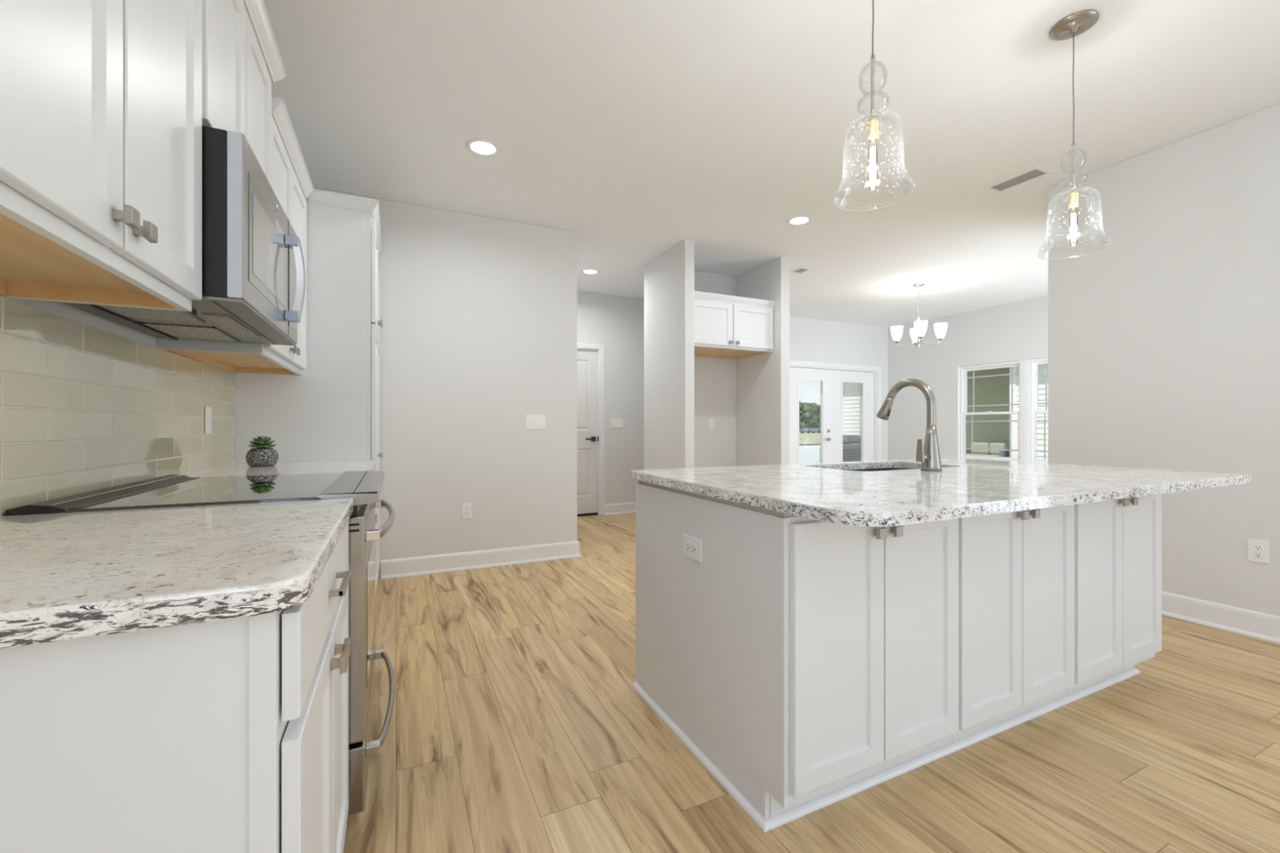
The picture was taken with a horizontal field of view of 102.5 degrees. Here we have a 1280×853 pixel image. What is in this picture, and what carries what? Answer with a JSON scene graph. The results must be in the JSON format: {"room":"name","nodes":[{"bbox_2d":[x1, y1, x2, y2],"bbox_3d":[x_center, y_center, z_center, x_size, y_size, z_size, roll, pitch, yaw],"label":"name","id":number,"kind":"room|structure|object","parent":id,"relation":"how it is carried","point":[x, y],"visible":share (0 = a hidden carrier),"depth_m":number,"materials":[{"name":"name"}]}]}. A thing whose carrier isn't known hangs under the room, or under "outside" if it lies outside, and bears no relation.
{"room":"kitchen","nodes":[
{"label":"kitchen","id":0,"kind":"room"},
{"bbox_2d":[1,297,157,515],"bbox_3d":[-1.147,-0.275,0.551,0.100,2.750,10.280,0,0,-25],"label":"wall","id":1,"kind":"structure","parent":0,"point":[60,308],"depth_m":1.39,"materials":[{"name":"white paint"}]},
{"bbox_2d":[0,0,201,311],"bbox_3d":[-0.994,-0.812,0.777,0.368,1.080,0.857,0,0,-25],"label":"upper cabinet","id":2,"kind":"object","parent":1,"relation":"attached to","point":[100,100],"visible":1,"depth_m":0.86,"materials":[{"name":"white paint"}]},
{"bbox_2d":[0,296,234,515],"bbox_3d":[-1.391,-0.043,1.190,0.009,0.456,3.143,0,0,-25],"label":"tile backsplash","id":3,"kind":"structure","parent":1,"relation":"attached to","point":[84,408],"depth_m":1.39,"materials":[{"name":"beige tile"}]},
{"bbox_2d":[204,405,211,434],"bbox_3d":[-1.878,-0.028,2.237,0.008,0.120,0.074,0,0,-25],"label":"light switch","id":4,"kind":"object","parent":3,"relation":"attached to","point":[207,409],"visible":1,"depth_m":2.22,"materials":[{"name":"white plastic"}]},
{"bbox_2d":[157,96,313,375],"bbox_3d":[-1.712,-0.766,2.273,0.356,0.989,0.911,0,0,-25],"label":"upper cabinet","id":5,"kind":"object","parent":1,"relation":"attached to","point":[232,357],"visible":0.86,"depth_m":2.26,"materials":[{"name":"white paint"}]},
{"bbox_2d":[201,0,286,186],"bbox_3d":[-1.353,-1.039,1.531,0.368,0.626,0.808,0,0,-25],"label":"upper cabinet","id":6,"kind":"object","parent":1,"relation":"attached to","point":[237,81],"visible":0.21,"depth_m":1.53,"materials":[{"name":"white paint"}]},
{"bbox_2d":[61,125,305,346],"bbox_3d":[-1.297,-0.506,1.533,0.468,0.432,0.763,0,0,-25],"label":"microwave","id":7,"kind":"object","parent":6,"relation":"attached to","point":[253,268],"visible":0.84,"depth_m":1.36,"materials":[{"name":"silver metal"}]},
{"bbox_2d":[245,447,278,466],"bbox_3d":[-1.768,0.143,2.404,0.123,0.086,0.123,0,0,-25],"label":"pot","id":8,"kind":"object","parent":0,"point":[259,456],"depth_m":2.36,"materials":[{"name":"grey ceramic"}]},
{"bbox_2d":[300,186,577,578],"bbox_3d":[-1.888,-0.275,4.719,2.140,2.750,1.815,0,0,-25],"label":"wall","id":9,"kind":"structure","parent":0,"point":[478,314],"depth_m":4.00,"materials":[{"name":"white paint"}]},
{"bbox_2d":[462,502,471,519],"bbox_3d":[-1.338,0.651,3.970,0.074,0.120,0.009,0,0,-25],"label":"wall outlet","id":10,"kind":"object","parent":9,"relation":"attached to","point":[466,507],"visible":1,"depth_m":3.97,"materials":[{"name":"white plastic"}]},
{"bbox_2d":[464,506,469,515],"bbox_3d":[-1.337,0.651,3.968,0.034,0.068,0.002,0,0,-25],"label":"receptacle","id":11,"kind":"object","parent":10,"relation":"attached to","point":[466,508],"depth_m":3.97,"materials":[{"name":"white plastic"}]},
{"bbox_2d":[380,540,581,579],"bbox_3d":[-1.575,1.035,4.852,1.518,0.130,1.843,0,0,-25],"label":"baseboard","id":12,"kind":"structure","parent":9,"relation":"attached to","point":[424,565],"depth_m":3.99,"materials":[{"name":"white paint"}]},
{"bbox_2d":[525,414,545,429],"bbox_3d":[-0.852,-0.036,4.201,0.163,0.118,0.008,0,0,-25],"label":"light switch","id":13,"kind":"object","parent":9,"relation":"attached to","point":[532,421],"visible":1,"depth_m":4.20,"materials":[{"name":"white plastic"}]},
{"bbox_2d":[644,240,789,470],"bbox_3d":[0.491,-0.275,5.713,1.190,2.750,2.060,0,0,-25],"label":"wall niche","id":14,"kind":"object","parent":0,"point":[747,398],"visible":0.57,"depth_m":5.07,"materials":[{"name":"white paint"}]},
{"bbox_2d":[707,417,714,429],"bbox_3d":[0.762,-0.030,5.505,0.074,0.118,0.008,0,0,-25],"label":"wall outlet","id":15,"kind":"object","parent":14,"relation":"attached to","point":[710,420],"visible":1,"depth_m":5.50,"materials":[{"name":"white plastic"}]},
{"bbox_2d":[694,290,775,359],"bbox_3d":[0.756,-0.987,5.143,0.977,0.494,0.656,0,0,-25],"label":"upper cabinet","id":16,"kind":"object","parent":14,"relation":"attached to","point":[726,326],"visible":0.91,"depth_m":4.89,"materials":[{"name":"white paint"}]},
{"bbox_2d":[577,291,888,515],"bbox_3d":[1.385,-0.275,7.362,6.040,2.750,0.150,0,0,-25],"label":"wall","id":17,"kind":"structure","parent":0,"point":[616,322],"depth_m":6.57,"materials":[{"name":"white paint"}]},
{"bbox_2d":[577,342,604,516],"bbox_3d":[-0.891,0.042,6.256,0.934,2.117,0.194,0,0,-25],"label":"door","id":18,"kind":"structure","parent":17,"relation":"in","point":[588,360],"depth_m":6.35,"materials":[{"name":"white paint"}]},
{"bbox_2d":[610,418,622,427],"bbox_3d":[-0.291,-0.040,6.477,0.165,0.118,0.008,0,0,-25],"label":"light switch","id":19,"kind":"object","parent":17,"relation":"attached to","point":[615,423],"visible":1,"depth_m":6.47,"materials":[{"name":"white plastic"}]},
{"bbox_2d":[604,502,635,515],"bbox_3d":[0.028,1.035,6.618,1.030,0.130,0.028,0,0,-25],"label":"baseboard","id":20,"kind":"structure","parent":17,"relation":"attached to","point":[620,508],"depth_m":6.49,"materials":[{"name":"white paint"}]},
{"bbox_2d":[789,367,832,463],"bbox_3d":[2.615,0.092,7.889,0.931,1.975,0.096,0,0,-25],"label":"door","id":21,"kind":"structure","parent":17,"relation":"in","point":[824,376],"depth_m":7.95,"materials":[{"name":"white paint"}]},
{"bbox_2d":[789,360,880,460],"bbox_3d":[3.024,0.058,8.130,2.060,2.085,0.168,0,0,-25],"label":"trim","id":22,"kind":"structure","parent":17,"relation":"attached to","point":[876,370],"depth_m":8.47,"materials":[{"name":"white paint"}]},
{"bbox_2d":[832,369,873,462],"bbox_3d":[3.447,0.092,8.332,0.939,1.975,0.060,0,0,-25],"label":"door","id":23,"kind":"structure","parent":17,"relation":"in","point":[864,380],"depth_m":8.38,"materials":[{"name":"white paint"}]},
{"bbox_2d":[242,0,1279,328],"bbox_3d":[2.615,-1.700,2.338,8.430,0.100,10.280,0,0,-25],"label":"ceiling","id":24,"kind":"structure","parent":0,"point":[638,129],"depth_m":2.72,"materials":[{"name":"white paint"}]},
{"bbox_2d":[466,138,499,155],"bbox_3d":[-0.927,-1.646,3.035,0.184,0.008,0.184,0,0,-25],"label":"recessed light","id":25,"kind":"object","parent":24,"relation":"in","point":[482,147],"visible":1,"depth_m":3.03,"materials":[{"name":"white paint"}]},
{"bbox_2d":[582,268,599,274],"bbox_3d":[-0.527,-1.646,5.460,0.184,0.008,0.184,0,0,-25],"label":"recessed light","id":26,"kind":"object","parent":24,"relation":"in","point":[588,271],"visible":1,"depth_m":5.45,"materials":[{"name":"white paint"}]},
{"bbox_2d":[786,215,811,225],"bbox_3d":[1.272,-1.646,4.105,0.184,0.008,0.184,0,0,-25],"label":"recessed light","id":27,"kind":"object","parent":24,"relation":"in","point":[799,220],"visible":1,"depth_m":4.09,"materials":[{"name":"white paint"}]},
{"bbox_2d":[789,266,813,274],"bbox_3d":[1.697,-1.646,5.423,0.170,0.008,0.190,0,0,-25],"label":"ceiling vent","id":28,"kind":"object","parent":24,"relation":"in","point":[800,270],"visible":0.91,"depth_m":5.41,"materials":[{"name":"white metal"}]},
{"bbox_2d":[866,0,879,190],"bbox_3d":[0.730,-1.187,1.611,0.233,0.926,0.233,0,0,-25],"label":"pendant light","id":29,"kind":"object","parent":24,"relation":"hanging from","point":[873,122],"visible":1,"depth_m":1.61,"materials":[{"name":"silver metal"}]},
{"bbox_2d":[866,115,879,190],"bbox_3d":[0.730,-0.857,1.611,0.037,0.230,0.037,0,0,-25],"label":"bulb","id":30,"kind":"object","parent":29,"relation":"attached to","point":[873,122],"depth_m":1.61,"materials":[{"name":"white"}]},
{"bbox_2d":[890,283,947,347],"bbox_3d":[3.233,-1.282,5.965,0.474,0.734,0.474,0,0,-25],"label":"chandelier","id":31,"kind":"object","parent":24,"relation":"hanging from","point":[917,334],"visible":1,"depth_m":5.91,"materials":[{"name":"white glass"}]},
{"bbox_2d":[982,165,1053,193],"bbox_3d":[2.525,-1.646,3.436,0.185,0.008,0.335,0,0,-25],"label":"ceiling vent","id":32,"kind":"object","parent":24,"relation":"in","point":[1037,172],"visible":1,"depth_m":3.42,"materials":[{"name":"white metal"}]},
{"bbox_2d":[1048,9,1098,245],"bbox_3d":[1.782,-1.187,2.111,0.233,0.926,0.233,0,0,-25],"label":"pendant light","id":33,"kind":"object","parent":24,"relation":"hanging from","point":[1074,24],"visible":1,"depth_m":2.10,"materials":[{"name":"silver metal"}]},
{"bbox_2d":[1067,189,1079,245],"bbox_3d":[1.782,-0.857,2.111,0.037,0.230,0.037,0,0,-25],"label":"bulb","id":34,"kind":"object","parent":33,"relation":"attached to","point":[1073,197],"depth_m":2.11,"materials":[{"name":"white"}]},
{"bbox_2d":[342,512,1279,852],"bbox_3d":[2.615,1.150,2.338,8.430,0.100,10.280,0,0,-25],"label":"floor","id":35,"kind":"structure","parent":0,"point":[519,724],"depth_m":1.69,"materials":[{"name":"brown wood"}]},
{"bbox_2d":[0,520,351,852],"bbox_3d":[-0.868,0.661,0.857,0.666,0.875,0.770,0,0,-25],"label":"base cabinet","id":36,"kind":"object","parent":35,"relation":"on","point":[230,735],"visible":0.84,"depth_m":0.60,"materials":[{"name":"white paint"}]},
{"bbox_2d":[0,497,353,648],"bbox_3d":[-0.871,0.204,0.844,0.649,0.036,0.801,0,0,-25],"label":"countertop","id":37,"kind":"structure","parent":36,"relation":"on","point":[78,575],"depth_m":0.70,"materials":[{"name":"white stone"}]},
{"bbox_2d":[5,471,395,815],"bbox_3d":[-1.159,0.632,1.577,0.733,0.933,0.769,0,0,-25],"label":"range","id":38,"kind":"object","parent":35,"relation":"on","point":[364,487],"visible":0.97,"depth_m":1.37,"materials":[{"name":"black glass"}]},
{"bbox_2d":[234,189,382,600],"bbox_3d":[-1.955,-0.081,3.151,0.670,2.360,0.956,0,0,-25],"label":"pantry cabinet","id":39,"kind":"object","parent":35,"relation":"on","point":[331,411],"visible":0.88,"depth_m":2.80,"materials":[{"name":"white paint"}]},
{"bbox_2d":[374,514,377,524],"bbox_3d":[-1.568,0.661,2.330,0.666,0.875,0.930,0,0,-25],"label":"base cabinet","id":40,"kind":"object","parent":35,"relation":"on","point":[375,515],"visible":0.1,"depth_m":2.43,"materials":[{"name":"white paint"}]},
{"bbox_2d":[182,459,376,477],"bbox_3d":[-1.574,0.204,2.325,0.649,0.036,0.935,0,0,-25],"label":"countertop","id":41,"kind":"structure","parent":40,"relation":"on","point":[234,469],"depth_m":2.25,"materials":[{"name":"white stone"}]},
{"bbox_2d":[245,435,278,466],"bbox_3d":[-1.768,0.115,2.404,0.123,0.142,0.123,0,0,-25],"label":"potted succulent","id":42,"kind":"object","parent":41,"relation":"on","point":[264,455],"visible":1,"depth_m":2.37,"materials":[{"name":"grey stone"}]},
{"bbox_2d":[769,515,958,817],"bbox_3d":[0.578,0.669,1.753,0.676,0.859,0.660,0,0,-25],"label":"base cabinet","id":43,"kind":"object","parent":35,"relation":"on","point":[873,611],"visible":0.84,"depth_m":1.45,"materials":[{"name":"white paint"}]},
{"bbox_2d":[631,480,1140,832],"bbox_3d":[1.113,0.659,2.204,2.100,0.881,0.923,0,0,-25],"label":"kitchen island","id":44,"kind":"object","parent":35,"relation":"on","point":[713,633],"visible":0.67,"depth_m":1.62,"materials":[{"name":"white paint"}]},
{"bbox_2d":[682,533,702,562],"bbox_3d":[0.177,0.414,1.754,0.009,0.075,0.122,0,0,-25],"label":"wall outlet","id":45,"kind":"object","parent":44,"relation":"attached to","point":[691,546],"visible":1,"depth_m":1.75,"materials":[{"name":"white plastic"}]},
{"bbox_2d":[685,541,697,555],"bbox_3d":[0.175,0.414,1.753,0.002,0.034,0.068,0,0,-25],"label":"receptacle","id":46,"kind":"object","parent":45,"relation":"attached to","point":[691,546],"depth_m":1.75,"materials":[{"name":"white plastic"}]},
{"bbox_2d":[631,457,1251,526],"bbox_3d":[1.155,0.202,2.077,2.100,0.032,1.209,0,0,-25],"label":"island countertop","id":47,"kind":"structure","parent":44,"relation":"on","point":[831,492],"depth_m":1.65,"materials":[{"name":"stone"}]},
{"bbox_2d":[848,467,915,471],"bbox_3d":[1.145,0.315,2.426,0.692,0.194,0.382,0,0,-25],"label":"sink","id":48,"kind":"object","parent":47,"relation":"in","point":[882,468],"visible":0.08,"depth_m":2.69,"materials":[{"name":"silver metal"}]},
{"bbox_2d":[876,377,942,471],"bbox_3d":[1.164,-0.013,2.265,0.122,0.398,0.306,0,0,-25],"label":"kitchen faucet","id":49,"kind":"object","parent":47,"relation":"on","point":[929,455],"visible":1,"depth_m":2.16,"materials":[{"name":"silver metal"}]},
{"bbox_2d":[934,504,1074,750],"bbox_3d":[1.192,0.669,2.044,0.681,0.859,0.660,0,0,-25],"label":"base cabinet","id":50,"kind":"object","parent":35,"relation":"on","point":[1016,569],"visible":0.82,"depth_m":1.75,"materials":[{"name":"white paint"}]},
{"bbox_2d":[1049,493,1161,702],"bbox_3d":[1.809,0.669,2.338,0.685,0.859,0.660,0,0,-25],"label":"base cabinet","id":51,"kind":"object","parent":35,"relation":"on","point":[1117,543],"visible":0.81,"depth_m":2.04,"materials":[{"name":"white paint"}]},
{"bbox_2d":[888,295,1048,460],"bbox_3d":[5.059,-0.275,6.840,0.150,2.750,4.245,0,0,-25],"label":"wall","id":52,"kind":"structure","parent":0,"point":[1016,331],"depth_m":7.63,"materials":[{"name":"white paint"}]},
{"bbox_2d":[959,360,1022,462],"bbox_3d":[4.900,-0.198,7.163,0.090,1.355,0.845,0,0,-25],"label":"window","id":53,"kind":"structure","parent":52,"relation":"in","point":[963,371],"depth_m":7.20,"materials":[{"name":"white paint"}]},
{"bbox_2d":[965,413,1017,457],"bbox_3d":[4.890,0.123,7.158,0.004,0.585,0.701,0,0,-25],"label":"window pane","id":54,"kind":"object","parent":53,"relation":"attached to","point":[971,420],"depth_m":7.18,"materials":[{"name":"clear glass"}]},
{"bbox_2d":[967,367,1018,412],"bbox_3d":[4.919,-0.502,7.172,0.004,0.602,0.701,0,0,-25],"label":"window pane","id":55,"kind":"object","parent":53,"relation":"attached to","point":[979,368],"depth_m":7.22,"materials":[{"name":"clear glass"}]},
{"bbox_2d":[957,359,1028,462],"bbox_3d":[5.088,-0.188,6.746,0.180,1.375,1.840,0,0,-25],"label":"trim","id":56,"kind":"structure","parent":52,"relation":"attached to","point":[1025,362],"depth_m":6.74,"materials":[{"name":"white paint"}]},
{"bbox_2d":[1028,357,1048,462],"bbox_3d":[5.293,-0.198,6.337,0.090,1.355,0.845,0,0,-25],"label":"window","id":57,"kind":"structure","parent":52,"relation":"in","point":[1033,364],"depth_m":6.66,"materials":[{"name":"white paint"}]},
{"bbox_2d":[1036,413,1048,458],"bbox_3d":[5.282,0.123,6.332,0.004,0.585,0.701,0,0,-25],"label":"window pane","id":58,"kind":"object","parent":57,"relation":"attached to","point":[1044,420],"depth_m":6.56,"materials":[{"name":"clear glass"}]},
{"bbox_2d":[1037,364,1048,410],"bbox_3d":[5.311,-0.502,6.346,0.004,0.602,0.701,0,0,-25],"label":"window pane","id":59,"kind":"object","parent":57,"relation":"attached to","point":[1046,371],"depth_m":6.58,"materials":[{"name":"clear glass"}]},
{"bbox_2d":[1048,103,1279,616],"bbox_3d":[5.625,-0.275,1.565,3.355,2.750,6.000,0,0,-25],"label":"wall","id":60,"kind":"structure","parent":0,"point":[1164,308],"depth_m":2.93,"materials":[{"name":"white paint"}]},
{"bbox_2d":[1161,591,1279,643],"bbox_3d":[5.606,1.035,1.572,3.383,0.130,6.028,0,0,-25],"label":"baseboard","id":61,"kind":"structure","parent":60,"relation":"attached to","point":[1257,624],"depth_m":2.79,"materials":[{"name":"white paint"}]},
{"bbox_2d":[1247,538,1269,564],"bbox_3d":[3.231,0.651,2.684,0.009,0.118,0.074,0,0,-25],"label":"wall outlet","id":62,"kind":"object","parent":60,"relation":"attached to","point":[1258,550],"visible":1,"depth_m":2.68,"materials":[{"name":"white plastic"}]},
{"bbox_2d":[1253,543,1262,558],"bbox_3d":[3.229,0.651,2.683,0.002,0.068,0.034,0,0,-25],"label":"receptacle","id":63,"kind":"object","parent":62,"relation":"attached to","point":[1257,548],"depth_m":2.68,"materials":[{"name":"white plastic"}]},
{"label":"outside","id":64,"kind":"structure","parent":0,"visible":0},
{"bbox_2d":[799,431,820,444],"bbox_3d":[33.640,1.380,115.622,280.000,0.200,260.000,0,0,-25],"label":"ground","id":65,"kind":"structure","parent":64,"point":[806,438],"depth_m":57.52,"materials":[{"name":"green plant"}]},
{"bbox_2d":[799,401,820,429],"bbox_3d":[35.302,-2.134,112.139,8.030,6.850,7.753,0,0,-25],"label":"tree","id":66,"kind":"object","parent":65,"relation":"on","point":[811,416],"visible":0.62,"depth_m":109.19,"materials":[{"name":"green plant"}]},
{"bbox_2d":[799,425,820,433],"bbox_3d":[32.357,0.553,97.298,4.243,1.444,1.760,0,0,-25],"label":"parked car","id":67,"kind":"object","parent":65,"relation":"on","point":[812,428],"visible":0.94,"depth_m":96.69,"materials":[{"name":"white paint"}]},
{"bbox_2d":[842,364,1048,459],"bbox_3d":[12.028,-1.510,13.575,8.620,5.580,11.000,0,0,-25],"label":"neighbouring house","id":68,"kind":"structure","parent":65,"relation":"on","point":[991,390],"depth_m":13.89,"materials":[{"name":"white"}]},
{"bbox_3d":[8.741,1.230,13.784,1.580,0.100,3.200,0,0,-25],"label":"porch slab","id":69,"kind":"object","parent":65,"relation":"on","visible":0},
{"bbox_2d":[965,442,1009,457],"bbox_3d":[8.981,0.790,13.290,0.770,0.740,1.200,0,0,-25],"label":"sofa","id":70,"kind":"object","parent":69,"relation":"on","point":[975,445],"visible":0.26,"depth_m":13.25,"materials":[{"name":"beige fabric"}]},
{"bbox_2d":[965,453,989,455],"bbox_3d":[8.797,0.787,13.479,0.600,0.135,0.480,0,0,-25],"label":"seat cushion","id":71,"kind":"object","parent":70,"relation":"on","point":[966,454],"depth_m":13.36,"materials":[{"name":"beige fabric"}]},
{"bbox_2d":[970,442,990,453],"bbox_3d":[8.996,0.568,13.573,0.160,0.295,0.480,0,0,-25],"label":"cushion","id":72,"kind":"object","parent":70,"relation":"on","point":[975,445],"depth_m":13.47,"materials":[{"name":"beige fabric"}]},
{"bbox_2d":[979,454,999,457],"bbox_3d":[9.012,0.787,13.027,0.600,0.135,0.480,0,0,-25],"label":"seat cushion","id":73,"kind":"object","parent":70,"relation":"on","point":[980,455],"depth_m":12.94,"materials":[{"name":"beige fabric"}]},
{"bbox_2d":[989,442,1009,454],"bbox_3d":[9.210,0.568,13.122,0.160,0.295,0.480,0,0,-25],"label":"cushion","id":74,"kind":"object","parent":70,"relation":"on","point":[993,445],"depth_m":13.12,"materials":[{"name":"beige fabric"}]},
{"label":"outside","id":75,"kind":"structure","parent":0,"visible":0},
{"bbox_2d":[799,444,820,463],"bbox_3d":[23.845,1.270,31.256,50.100,0.020,16.000,0,0,-25],"label":"driveway","id":76,"kind":"structure","parent":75,"point":[808,449],"depth_m":23.32,"materials":[{"name":"white concrete"}]},
{"bbox_2d":[819,443,859,462],"bbox_3d":[5.589,0.873,14.335,0.860,0.815,0.860,0,0,-25],"label":"air conditioner unit","id":77,"kind":"object","parent":76,"relation":"on","point":[852,448],"visible":0.22,"depth_m":13.99,"materials":[{"name":"grey metal"}]},
{"bbox_2d":[842,435,859,444],"bbox_3d":[6.239,0.772,15.530,0.940,1.015,0.940,0,0,-25],"label":"air conditioner unit","id":78,"kind":"object","parent":76,"relation":"on","point":[849,438],"visible":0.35,"depth_m":15.08,"materials":[{"name":"grey metal"}]},
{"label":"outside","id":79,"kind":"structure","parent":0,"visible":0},
{"bbox_2d":[799,444,820,445],"bbox_3d":[24.458,1.270,41.733,160.000,0.020,2.000,0,0,-25],"label":"road","id":80,"kind":"structure","parent":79,"point":[799,444],"depth_m":36.03,"materials":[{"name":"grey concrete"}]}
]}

